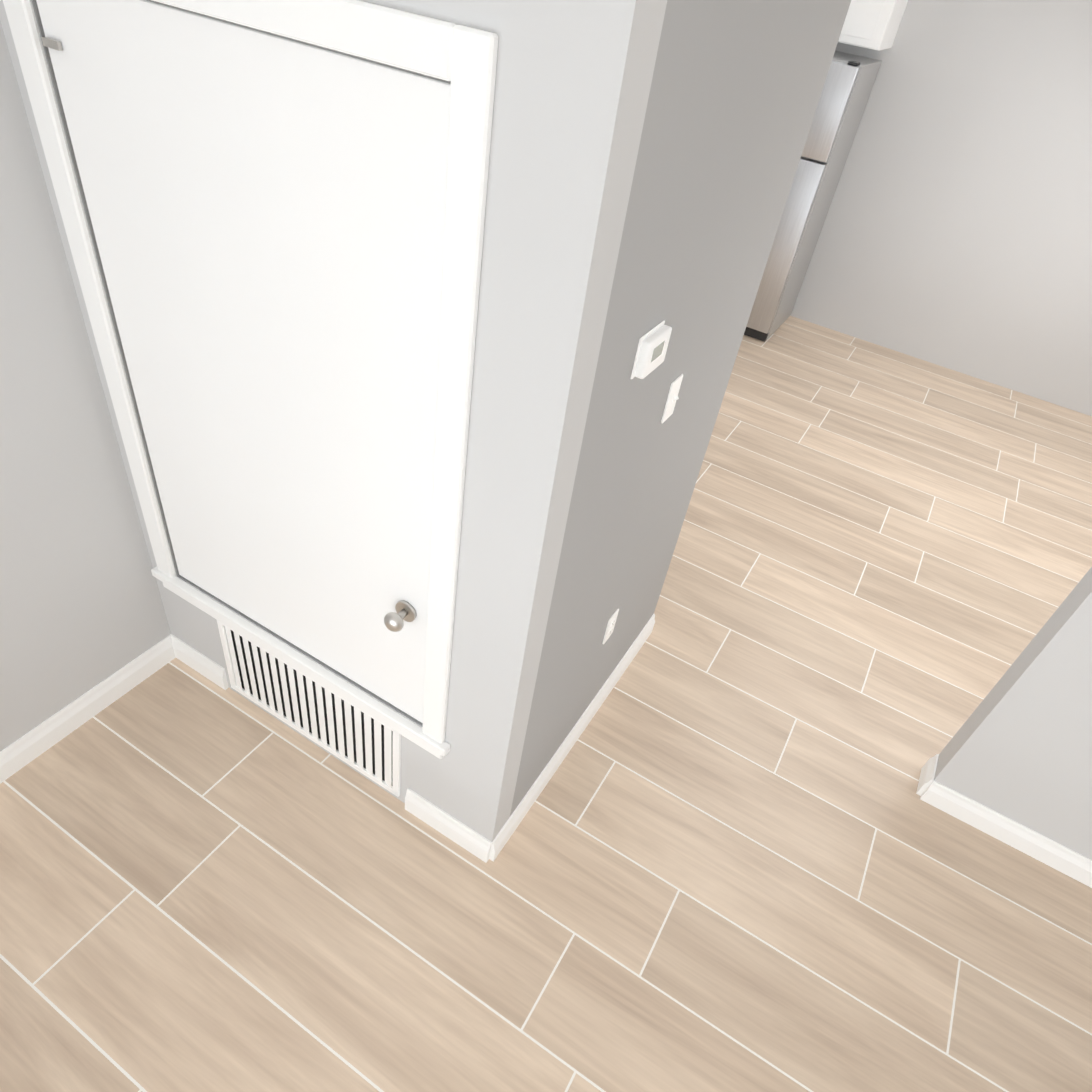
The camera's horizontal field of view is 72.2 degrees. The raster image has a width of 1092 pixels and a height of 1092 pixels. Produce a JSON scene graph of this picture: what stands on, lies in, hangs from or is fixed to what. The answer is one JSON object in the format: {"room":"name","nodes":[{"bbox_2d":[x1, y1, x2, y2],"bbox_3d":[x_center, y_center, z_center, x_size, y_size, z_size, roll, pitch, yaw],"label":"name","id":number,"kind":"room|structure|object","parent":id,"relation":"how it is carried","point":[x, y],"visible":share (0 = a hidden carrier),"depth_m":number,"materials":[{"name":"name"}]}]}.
{"room":"hallway","nodes":[
{"label":"hallway","id":0,"kind":"room"},
{"bbox_2d":[0,21,170,750],"bbox_3d":[-1.707,-0.122,1.426,0.150,2.440,4.150,26,43,18],"label":"wall","id":1,"kind":"structure","parent":0,"point":[82,611],"depth_m":2.09,"materials":[{"name":"grey paint"}]},
{"bbox_2d":[0,634,187,783],"bbox_3d":[-2.090,1.096,1.734,0.016,0.105,2.900,26,43,18],"label":"baseboard","id":2,"kind":"structure","parent":1,"relation":"attached to","point":[56,728],"depth_m":2.50,"materials":[{"name":"white wood"}]},
{"bbox_2d":[0,0,666,841],"bbox_3d":[-0.589,-0.258,1.816,1.400,2.440,0.100,26,43,18],"label":"wall","id":3,"kind":"structure","parent":0,"point":[572,92],"depth_m":1.30,"materials":[{"name":"grey paint"}]},
{"bbox_2d":[36,0,450,722],"bbox_3d":[-0.676,-0.287,1.766,0.996,1.581,0.108,26,43,18],"label":"closet door","id":4,"kind":"structure","parent":3,"relation":"in","point":[266,214],"depth_m":1.56,"materials":[{"name":"white wood"}]},
{"bbox_2d":[3,0,497,758],"bbox_3d":[-0.652,-0.308,1.804,1.190,1.745,0.130,26,43,18],"label":"door frame","id":5,"kind":"structure","parent":3,"relation":"attached to","point":[461,60],"depth_m":1.48,"materials":[{"name":"white wood"}]},
{"bbox_2d":[217,620,400,796],"bbox_3d":[-0.771,0.517,2.429,0.750,0.365,0.012,26,43,18],"label":"air vent","id":6,"kind":"object","parent":3,"relation":"in","point":[356,738],"visible":0.81,"depth_m":2.43,"materials":[{"name":"white metal"}]},
{"bbox_2d":[405,788,499,858],"bbox_3d":[-0.316,0.876,2.358,0.310,0.105,0.016,26,43,18],"label":"baseboard","id":7,"kind":"structure","parent":3,"relation":"attached to","point":[435,817],"depth_m":2.35,"materials":[{"name":"white wood"}]},
{"bbox_2d":[0,316,1091,1091],"bbox_3d":[1.847,1.154,2.635,6.620,0.100,8.630,26,43,18],"label":"floor","id":8,"kind":"structure","parent":0,"point":[736,854],"depth_m":2.37,"materials":[{"name":"brown tile"}]},
{"bbox_2d":[744,51,881,341],"bbox_3d":[1.599,-2.537,5.433,0.790,1.815,0.765,26,43,18],"label":"fridge","id":9,"kind":"object","parent":8,"relation":"on","point":[845,94],"visible":0.23,"depth_m":5.08,"materials":[{"name":"grey metal"}]},
{"bbox_2d":[510,0,850,815],"bbox_3d":[0.273,-0.296,2.039,0.100,2.440,1.120,26,43,18],"label":"wall","id":10,"kind":"structure","parent":0,"point":[736,88],"depth_m":1.70,"materials":[{"name":"grey paint"}]},
{"bbox_2d":[480,614,654,862],"bbox_3d":[0.139,0.639,2.730,0.016,0.105,1.236,26,43,18],"label":"baseboard","id":11,"kind":"structure","parent":10,"relation":"attached to","point":[519,813],"depth_m":2.60,"materials":[{"name":"white wood"}]},
{"bbox_2d":[602,609,618,643],"bbox_3d":[0.212,0.263,2.443,0.009,0.114,0.070,26,43,18],"label":"outlet","id":12,"kind":"object","parent":10,"relation":"attached to","point":[610,626],"visible":0.98,"depth_m":2.43,"materials":[{"name":"white plastic"}]},
{"bbox_2d":[630,320,671,378],"bbox_3d":[0.222,-0.404,1.555,0.028,0.092,0.124,26,43,18],"label":"thermostat","id":13,"kind":"object","parent":10,"relation":"attached to","point":[651,350],"visible":1,"depth_m":1.53,"materials":[{"name":"white plastic"}]},
{"bbox_2d":[661,374,682,422],"bbox_3d":[0.324,-0.369,1.892,0.019,0.114,0.070,26,43,18],"label":"light switch","id":14,"kind":"object","parent":10,"relation":"attached to","point":[672,397],"visible":1,"depth_m":1.88,"materials":[{"name":"white plastic"}]},
{"bbox_2d":[790,0,1091,415],"bbox_3d":[4.156,-1.914,4.739,6.150,2.440,0.150,26,43,18],"label":"wall","id":15,"kind":"structure","parent":0,"point":[956,233],"depth_m":5.18,"materials":[{"name":"grey paint"}]},
{"bbox_2d":[838,0,907,50],"bbox_3d":[1.843,-3.490,4.832,0.830,0.340,0.454,26,43,18],"label":"upper cabinet","id":16,"kind":"object","parent":15,"relation":"attached to","point":[872,24],"visible":0.4,"depth_m":4.63,"materials":[{"name":"white wood"}]},
{"bbox_2d":[934,567,1091,859],"bbox_3d":[3.121,0.720,1.430,3.650,2.440,0.130,26,43,18],"label":"wall","id":17,"kind":"structure","parent":0,"point":[1018,748],"depth_m":2.40,"materials":[{"name":"grey paint"}]},
{"bbox_2d":[916,770,1091,887],"bbox_3d":[2.911,1.628,2.136,3.636,0.105,0.016,26,43,18],"label":"baseboard","id":18,"kind":"structure","parent":17,"relation":"attached to","point":[1014,834],"depth_m":2.61,"materials":[{"name":"white wood"}]}
]}

